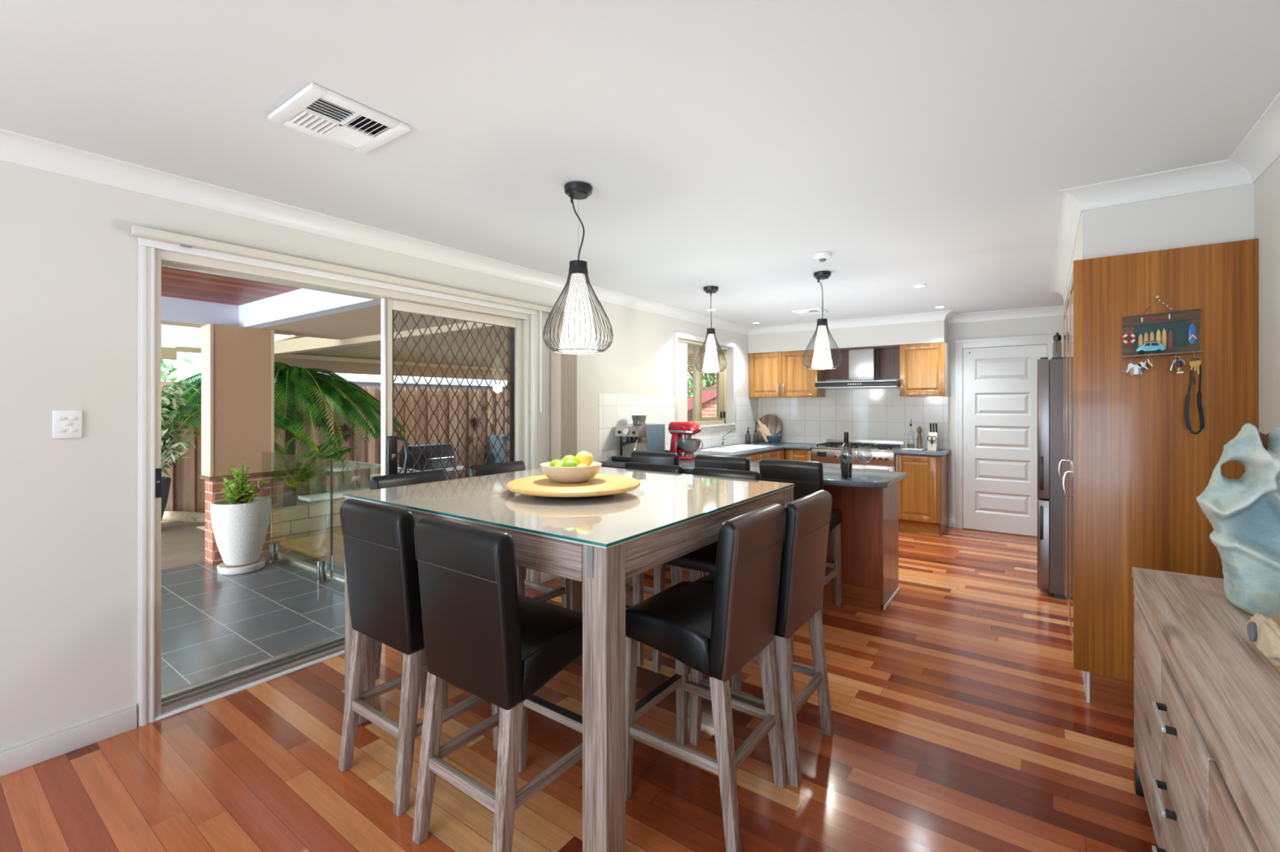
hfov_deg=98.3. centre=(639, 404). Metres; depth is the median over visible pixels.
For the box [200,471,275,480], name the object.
cap
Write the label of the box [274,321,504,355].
roof beam
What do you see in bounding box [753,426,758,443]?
soap dispenser
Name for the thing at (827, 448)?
cooktop
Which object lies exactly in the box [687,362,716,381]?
tree
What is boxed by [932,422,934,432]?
kitchen knife
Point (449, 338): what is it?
soffit
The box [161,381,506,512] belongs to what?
fence
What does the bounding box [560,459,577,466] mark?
lime
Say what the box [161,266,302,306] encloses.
patio ceiling
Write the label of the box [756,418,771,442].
paddle board
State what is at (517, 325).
door
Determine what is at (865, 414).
wall tiles
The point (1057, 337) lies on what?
bottle
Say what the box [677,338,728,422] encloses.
window frame
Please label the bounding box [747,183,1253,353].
wall
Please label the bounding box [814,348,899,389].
range hood
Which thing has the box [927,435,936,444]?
scissors
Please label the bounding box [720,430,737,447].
mixer tap
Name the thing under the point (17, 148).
trim
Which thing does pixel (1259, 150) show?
trim
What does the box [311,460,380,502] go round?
outdoor table
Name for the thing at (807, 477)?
bar chair
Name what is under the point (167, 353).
roof fascia
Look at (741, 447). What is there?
sink
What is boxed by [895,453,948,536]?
base cabinet
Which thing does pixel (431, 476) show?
bar chair
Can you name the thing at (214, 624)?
floor
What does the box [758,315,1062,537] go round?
wall
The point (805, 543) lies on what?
bar chair
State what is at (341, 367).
roof fascia
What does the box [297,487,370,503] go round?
bench
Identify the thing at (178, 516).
log
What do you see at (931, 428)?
kitchen knife
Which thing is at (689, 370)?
pergola
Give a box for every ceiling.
[0,0,1279,327]
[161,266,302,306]
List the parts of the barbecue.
handle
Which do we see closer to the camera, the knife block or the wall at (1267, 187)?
the wall at (1267, 187)
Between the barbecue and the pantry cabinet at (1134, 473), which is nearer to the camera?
the pantry cabinet at (1134, 473)
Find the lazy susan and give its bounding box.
[506,473,640,498]
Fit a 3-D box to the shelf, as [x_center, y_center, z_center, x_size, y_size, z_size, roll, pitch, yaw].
[-3.197,0.984,8.374,0.560,0.050,0.900,0,0,36]
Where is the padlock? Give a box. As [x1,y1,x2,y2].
[1147,357,1155,367]
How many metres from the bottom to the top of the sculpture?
0.536 m
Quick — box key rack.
[1121,295,1204,359]
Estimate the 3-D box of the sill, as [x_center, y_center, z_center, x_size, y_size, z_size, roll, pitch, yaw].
[-1.676,1.406,3.474,0.057,0.036,2.215,0,0,36]
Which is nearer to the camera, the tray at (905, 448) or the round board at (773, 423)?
the tray at (905, 448)
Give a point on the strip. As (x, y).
(336, 576)
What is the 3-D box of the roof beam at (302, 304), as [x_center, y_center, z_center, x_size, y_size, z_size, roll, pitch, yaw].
[-4.456,-0.824,2.060,2.900,0.225,6.100,0,0,36]
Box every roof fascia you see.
[161,346,506,372]
[274,357,506,380]
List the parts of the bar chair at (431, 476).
leg, backrest, leg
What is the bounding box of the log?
[161,511,204,522]
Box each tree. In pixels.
[161,358,194,382]
[161,378,199,519]
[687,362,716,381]
[687,362,716,398]
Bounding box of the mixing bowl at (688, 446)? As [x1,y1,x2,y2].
[676,438,702,456]
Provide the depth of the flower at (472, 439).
12.15 m
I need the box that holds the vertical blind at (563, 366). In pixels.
[130,225,577,461]
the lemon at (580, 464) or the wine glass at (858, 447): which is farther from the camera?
the wine glass at (858, 447)
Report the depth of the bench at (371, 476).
9.05 m
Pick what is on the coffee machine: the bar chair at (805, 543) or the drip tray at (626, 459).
the drip tray at (626, 459)
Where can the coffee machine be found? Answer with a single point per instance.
(639, 435)
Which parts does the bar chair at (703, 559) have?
leg, seat, leg, backrest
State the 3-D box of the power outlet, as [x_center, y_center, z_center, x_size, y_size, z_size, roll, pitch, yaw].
[2.071,0.343,7.316,0.120,0.072,0.012,0,0,36]
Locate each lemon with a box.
[554,461,564,466]
[574,451,593,466]
[577,463,587,466]
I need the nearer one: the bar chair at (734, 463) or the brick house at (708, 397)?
the bar chair at (734, 463)
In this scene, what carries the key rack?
hanging from the pantry cabinet at (1134, 473)
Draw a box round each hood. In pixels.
[399,443,455,470]
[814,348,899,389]
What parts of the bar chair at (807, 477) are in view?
backrest, leg, seat, leg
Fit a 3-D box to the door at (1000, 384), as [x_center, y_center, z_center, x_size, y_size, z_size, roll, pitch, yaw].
[3.921,0.382,5.965,0.754,2.000,0.038,0,0,36]
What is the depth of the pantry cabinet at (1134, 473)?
2.46 m
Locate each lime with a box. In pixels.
[549,459,561,466]
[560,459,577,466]
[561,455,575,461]
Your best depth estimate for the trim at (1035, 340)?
6.18 m
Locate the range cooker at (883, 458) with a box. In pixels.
[811,438,904,471]
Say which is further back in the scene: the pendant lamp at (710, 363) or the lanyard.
the pendant lamp at (710, 363)
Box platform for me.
[279,530,344,568]
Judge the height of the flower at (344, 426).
0.398 m
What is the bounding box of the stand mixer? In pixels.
[667,421,702,460]
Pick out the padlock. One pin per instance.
(1151, 364)
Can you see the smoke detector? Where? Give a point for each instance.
(821, 256)
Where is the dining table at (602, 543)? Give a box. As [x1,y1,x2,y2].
[342,466,795,851]
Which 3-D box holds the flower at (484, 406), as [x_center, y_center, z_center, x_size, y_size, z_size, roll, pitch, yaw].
[-3.467,0.094,12.463,0.073,0.272,0.272,0,0,36]
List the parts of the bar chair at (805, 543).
leg, seat, leg, leg, backrest, leg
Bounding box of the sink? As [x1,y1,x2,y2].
[697,444,774,453]
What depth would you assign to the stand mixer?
5.03 m
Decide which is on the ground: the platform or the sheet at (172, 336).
the platform
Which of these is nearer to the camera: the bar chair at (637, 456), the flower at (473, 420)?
the bar chair at (637, 456)
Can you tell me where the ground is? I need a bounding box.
[182,498,344,576]
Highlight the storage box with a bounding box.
[487,434,506,464]
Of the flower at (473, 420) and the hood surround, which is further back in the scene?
the flower at (473, 420)
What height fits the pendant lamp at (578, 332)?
0.765 m
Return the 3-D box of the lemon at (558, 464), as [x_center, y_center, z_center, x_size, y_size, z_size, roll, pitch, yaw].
[-0.344,0.282,2.433,0.064,0.063,0.068,0,0,36]
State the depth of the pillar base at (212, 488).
4.98 m
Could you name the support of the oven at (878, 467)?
in the range cooker at (883, 458)
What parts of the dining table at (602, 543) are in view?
leg, leg, leg, leg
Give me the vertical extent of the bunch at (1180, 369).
0.073 m
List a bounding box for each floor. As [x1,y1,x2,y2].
[0,527,1157,851]
[161,554,344,693]
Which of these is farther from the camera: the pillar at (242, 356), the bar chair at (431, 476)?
the pillar at (242, 356)
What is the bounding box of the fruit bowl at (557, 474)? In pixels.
[540,461,601,483]
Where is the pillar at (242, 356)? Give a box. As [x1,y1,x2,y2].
[213,324,271,476]
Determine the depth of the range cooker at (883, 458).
6.40 m
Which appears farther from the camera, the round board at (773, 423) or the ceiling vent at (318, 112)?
the round board at (773, 423)
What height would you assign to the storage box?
0.970 m
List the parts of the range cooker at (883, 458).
control panel, knob, knob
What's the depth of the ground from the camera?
6.08 m
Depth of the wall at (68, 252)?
2.28 m
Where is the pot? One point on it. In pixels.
(240, 526)
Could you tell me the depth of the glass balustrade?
4.43 m
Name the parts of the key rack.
chain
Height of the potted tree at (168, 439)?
1.753 m
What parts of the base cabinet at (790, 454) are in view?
raised panel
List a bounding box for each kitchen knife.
[928,422,932,432]
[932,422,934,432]
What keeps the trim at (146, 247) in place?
attached to the wall at (68, 252)
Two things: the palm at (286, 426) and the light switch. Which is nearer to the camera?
the light switch
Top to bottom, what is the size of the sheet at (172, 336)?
0.199 m
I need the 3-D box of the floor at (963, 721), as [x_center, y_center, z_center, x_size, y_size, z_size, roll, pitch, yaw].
[0.264,1.469,2.341,4.050,0.150,10.500,0,0,36]
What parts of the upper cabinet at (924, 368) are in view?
raised panel, panel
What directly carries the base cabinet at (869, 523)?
on the floor at (963, 721)
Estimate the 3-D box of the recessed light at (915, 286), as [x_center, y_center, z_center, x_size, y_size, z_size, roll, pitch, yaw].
[2.372,-1.002,4.691,0.104,0.006,0.104,0,0,36]
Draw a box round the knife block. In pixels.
[927,432,938,450]
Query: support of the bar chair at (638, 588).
on the floor at (963, 721)
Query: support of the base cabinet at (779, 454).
on the floor at (963, 721)
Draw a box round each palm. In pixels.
[161,402,319,465]
[162,362,408,507]
[271,431,358,488]
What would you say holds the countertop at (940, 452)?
on the base cabinet at (923, 494)
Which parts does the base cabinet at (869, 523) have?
panel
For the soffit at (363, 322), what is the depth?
4.92 m
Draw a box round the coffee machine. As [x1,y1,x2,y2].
[611,415,665,462]
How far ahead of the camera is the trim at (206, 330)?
4.94 m
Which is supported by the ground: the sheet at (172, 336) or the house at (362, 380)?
the house at (362, 380)
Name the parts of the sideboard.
leg, drawer, drawer, drawer, bar handle, bar handle, bar handle, handle post, handle post, handle post, drawer, drawer, drawer, drawer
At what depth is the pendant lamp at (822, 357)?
4.19 m
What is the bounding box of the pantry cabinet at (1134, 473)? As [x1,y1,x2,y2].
[1057,238,1257,713]
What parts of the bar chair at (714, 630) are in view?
leg, seat, leg, leg, backrest, leg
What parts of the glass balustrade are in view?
pane, pane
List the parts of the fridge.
door, door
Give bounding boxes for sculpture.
[1195,423,1279,617]
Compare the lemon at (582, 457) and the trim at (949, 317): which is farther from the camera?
the trim at (949, 317)
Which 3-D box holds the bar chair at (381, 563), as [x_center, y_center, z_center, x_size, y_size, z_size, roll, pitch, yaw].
[-0.843,0.879,2.186,0.420,1.030,0.487,0,0,36]
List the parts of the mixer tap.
spout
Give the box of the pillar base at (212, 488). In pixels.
[204,475,271,564]
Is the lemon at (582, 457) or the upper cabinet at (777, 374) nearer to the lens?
the lemon at (582, 457)
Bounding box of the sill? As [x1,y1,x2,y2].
[161,634,343,694]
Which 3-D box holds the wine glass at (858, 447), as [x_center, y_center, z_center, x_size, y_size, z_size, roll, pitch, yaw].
[1.516,0.395,3.733,0.098,0.222,0.098,0,0,36]
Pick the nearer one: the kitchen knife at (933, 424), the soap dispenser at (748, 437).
the kitchen knife at (933, 424)
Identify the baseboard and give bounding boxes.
[0,704,137,777]
[539,571,559,583]
[948,518,955,528]
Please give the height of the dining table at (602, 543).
1.000 m
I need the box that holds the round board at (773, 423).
[755,414,782,441]
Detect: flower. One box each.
[337,422,357,442]
[467,434,476,444]
[470,415,482,431]
[482,404,490,413]
[489,422,497,433]
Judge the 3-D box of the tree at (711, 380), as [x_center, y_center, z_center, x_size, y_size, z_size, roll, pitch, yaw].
[2.453,-0.774,19.385,4.232,4.848,4.847,0,0,36]
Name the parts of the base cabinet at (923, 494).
raised panel, door, panel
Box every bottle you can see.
[840,431,852,478]
[906,418,914,448]
[1053,332,1061,342]
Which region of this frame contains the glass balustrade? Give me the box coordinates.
[265,451,414,583]
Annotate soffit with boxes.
[161,304,469,339]
[416,327,704,361]
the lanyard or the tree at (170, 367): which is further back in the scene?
the tree at (170, 367)
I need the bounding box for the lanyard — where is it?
[1183,356,1204,434]
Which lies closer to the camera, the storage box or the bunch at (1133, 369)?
the bunch at (1133, 369)
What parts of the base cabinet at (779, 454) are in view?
raised panel, door, raised panel, door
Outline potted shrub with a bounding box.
[210,459,271,574]
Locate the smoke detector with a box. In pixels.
[813,252,831,262]
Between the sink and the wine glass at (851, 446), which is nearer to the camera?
the wine glass at (851, 446)
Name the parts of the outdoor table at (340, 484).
leg, leg, leg, leg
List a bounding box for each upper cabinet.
[749,350,825,397]
[899,342,950,396]
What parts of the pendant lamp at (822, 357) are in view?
cord, lamp shade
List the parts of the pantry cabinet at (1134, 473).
handle, door, raised panel, handle, door, raised panel, door, raised panel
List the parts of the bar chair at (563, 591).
backrest, leg, leg, leg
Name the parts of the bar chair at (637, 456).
backrest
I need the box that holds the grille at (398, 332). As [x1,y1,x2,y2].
[393,311,508,479]
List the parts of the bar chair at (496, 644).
leg, backrest, leg, leg, seat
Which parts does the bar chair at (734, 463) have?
backrest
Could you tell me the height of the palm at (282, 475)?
0.748 m
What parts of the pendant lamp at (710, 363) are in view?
lamp shade, cord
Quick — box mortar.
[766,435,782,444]
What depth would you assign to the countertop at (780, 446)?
6.56 m
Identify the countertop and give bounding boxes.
[600,459,906,488]
[682,441,822,457]
[893,448,951,457]
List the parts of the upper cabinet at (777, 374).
raised panel, door, raised panel, door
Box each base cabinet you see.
[617,467,900,610]
[739,448,785,462]
[785,448,811,461]
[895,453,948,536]
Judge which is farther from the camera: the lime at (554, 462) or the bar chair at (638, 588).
the bar chair at (638, 588)
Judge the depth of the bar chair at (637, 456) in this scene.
4.20 m
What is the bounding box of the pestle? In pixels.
[773,430,781,436]
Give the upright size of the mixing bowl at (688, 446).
0.153 m
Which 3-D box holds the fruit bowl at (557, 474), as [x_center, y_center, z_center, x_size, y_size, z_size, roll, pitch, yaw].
[-0.308,0.304,2.475,0.274,0.077,0.274,0,0,36]
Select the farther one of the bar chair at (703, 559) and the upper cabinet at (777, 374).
the upper cabinet at (777, 374)
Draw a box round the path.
[161,520,204,569]
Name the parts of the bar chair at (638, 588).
leg, leg, leg, backrest, leg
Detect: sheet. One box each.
[161,324,290,348]
[274,335,506,368]
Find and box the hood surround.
[825,345,899,379]
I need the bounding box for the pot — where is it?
[210,496,271,566]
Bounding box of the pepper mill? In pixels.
[916,426,922,448]
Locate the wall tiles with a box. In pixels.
[598,378,948,462]
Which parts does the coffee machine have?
water tank, plate, casing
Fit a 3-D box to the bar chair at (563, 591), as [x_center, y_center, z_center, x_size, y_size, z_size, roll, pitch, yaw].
[-0.716,0.879,3.306,0.487,1.030,0.420,0,0,36]
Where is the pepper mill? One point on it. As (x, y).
(919, 440)
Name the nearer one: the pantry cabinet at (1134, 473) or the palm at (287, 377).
the pantry cabinet at (1134, 473)
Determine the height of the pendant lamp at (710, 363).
0.729 m
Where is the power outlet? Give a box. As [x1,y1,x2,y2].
[791,427,800,433]
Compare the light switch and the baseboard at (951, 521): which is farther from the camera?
the baseboard at (951, 521)
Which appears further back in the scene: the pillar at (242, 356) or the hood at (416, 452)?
the hood at (416, 452)
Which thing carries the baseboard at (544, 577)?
attached to the wall at (68, 252)
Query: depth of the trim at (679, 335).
6.45 m
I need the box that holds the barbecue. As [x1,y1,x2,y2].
[397,443,465,479]
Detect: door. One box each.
[154,248,530,721]
[963,344,1046,536]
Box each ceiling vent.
[267,83,410,155]
[791,307,828,315]
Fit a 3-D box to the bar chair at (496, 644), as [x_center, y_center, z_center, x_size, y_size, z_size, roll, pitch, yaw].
[-0.417,0.879,1.841,0.420,1.030,0.487,0,0,36]
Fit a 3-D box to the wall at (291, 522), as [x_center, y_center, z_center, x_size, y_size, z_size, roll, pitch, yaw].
[-3.642,1.449,7.523,0.200,0.390,2.500,0,0,36]
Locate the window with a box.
[687,343,735,427]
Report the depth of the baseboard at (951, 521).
6.26 m
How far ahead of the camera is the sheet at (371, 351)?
8.99 m
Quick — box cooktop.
[811,444,904,452]
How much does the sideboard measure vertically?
0.800 m
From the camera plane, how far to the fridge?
3.99 m
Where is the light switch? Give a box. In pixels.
[52,410,82,439]
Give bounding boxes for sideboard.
[1132,567,1279,851]
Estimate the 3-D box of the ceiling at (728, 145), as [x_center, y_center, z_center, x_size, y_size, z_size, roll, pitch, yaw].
[0.192,-1.066,2.394,4.230,0.120,10.500,0,0,36]
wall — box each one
[0,160,753,748]
[271,498,344,544]
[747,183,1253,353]
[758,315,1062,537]
[1253,156,1279,434]
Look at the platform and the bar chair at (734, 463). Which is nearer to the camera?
the bar chair at (734, 463)
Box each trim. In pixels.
[0,128,751,335]
[137,237,537,726]
[201,324,274,476]
[674,331,736,432]
[748,305,1063,335]
[955,333,1056,528]
[1050,92,1279,299]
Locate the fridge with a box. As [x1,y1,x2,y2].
[1037,357,1065,599]
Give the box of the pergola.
[687,355,716,391]
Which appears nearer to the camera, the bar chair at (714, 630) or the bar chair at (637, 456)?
the bar chair at (714, 630)
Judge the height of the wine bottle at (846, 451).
0.313 m
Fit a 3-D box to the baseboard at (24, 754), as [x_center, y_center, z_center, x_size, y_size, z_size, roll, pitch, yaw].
[-3.259,1.344,0.886,0.016,0.100,3.705,0,0,36]
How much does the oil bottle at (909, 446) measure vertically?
0.336 m
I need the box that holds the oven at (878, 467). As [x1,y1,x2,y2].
[822,462,893,471]
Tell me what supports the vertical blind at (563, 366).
attached to the wall at (68, 252)
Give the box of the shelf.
[397,465,465,473]
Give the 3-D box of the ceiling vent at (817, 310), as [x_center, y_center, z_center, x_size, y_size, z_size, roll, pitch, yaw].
[1.834,-0.996,5.959,0.300,0.017,0.300,0,0,36]
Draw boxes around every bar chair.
[337,498,499,816]
[369,469,446,707]
[412,516,582,851]
[466,460,570,608]
[582,462,684,666]
[625,502,786,851]
[631,450,705,586]
[652,466,761,672]
[689,489,833,787]
[694,454,750,577]
[759,458,842,624]
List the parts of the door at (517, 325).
strike plate, lock handle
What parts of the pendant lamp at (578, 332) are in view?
cord, lamp shade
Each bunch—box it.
[1119,358,1147,376]
[1169,356,1186,373]
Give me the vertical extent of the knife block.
0.199 m
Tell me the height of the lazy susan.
0.050 m
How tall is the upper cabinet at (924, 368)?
0.586 m
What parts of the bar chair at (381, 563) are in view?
leg, backrest, leg, leg, leg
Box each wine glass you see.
[840,445,856,479]
[857,447,872,479]
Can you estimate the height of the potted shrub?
0.945 m
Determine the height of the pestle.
0.134 m
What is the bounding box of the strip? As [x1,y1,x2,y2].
[278,552,344,582]
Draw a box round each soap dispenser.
[745,427,751,444]
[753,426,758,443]
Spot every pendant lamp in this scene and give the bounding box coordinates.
[542,181,613,354]
[695,285,726,373]
[802,271,842,369]
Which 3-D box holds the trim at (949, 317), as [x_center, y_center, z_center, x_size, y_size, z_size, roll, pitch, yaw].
[3.083,-0.961,6.336,3.880,0.090,0.422,0,0,36]
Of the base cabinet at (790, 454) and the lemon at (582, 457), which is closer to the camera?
the lemon at (582, 457)
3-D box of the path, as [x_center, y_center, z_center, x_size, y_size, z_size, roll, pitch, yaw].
[-7.323,1.519,4.196,4.549,0.150,6.190,0,0,36]
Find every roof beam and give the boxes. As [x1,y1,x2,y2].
[161,288,380,328]
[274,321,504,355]
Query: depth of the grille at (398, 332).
3.83 m
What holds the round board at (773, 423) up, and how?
on the countertop at (780, 446)
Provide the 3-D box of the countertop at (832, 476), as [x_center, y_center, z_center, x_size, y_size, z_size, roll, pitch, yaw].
[0.816,0.527,4.503,2.347,0.041,0.737,0,0,36]
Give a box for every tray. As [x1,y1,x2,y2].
[611,456,631,462]
[901,447,925,450]
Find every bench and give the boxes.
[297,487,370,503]
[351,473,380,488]
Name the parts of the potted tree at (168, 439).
pot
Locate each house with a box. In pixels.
[275,372,506,391]
[687,383,716,421]
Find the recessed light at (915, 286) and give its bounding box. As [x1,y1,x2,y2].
[912,284,926,287]
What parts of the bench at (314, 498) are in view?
leg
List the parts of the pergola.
rail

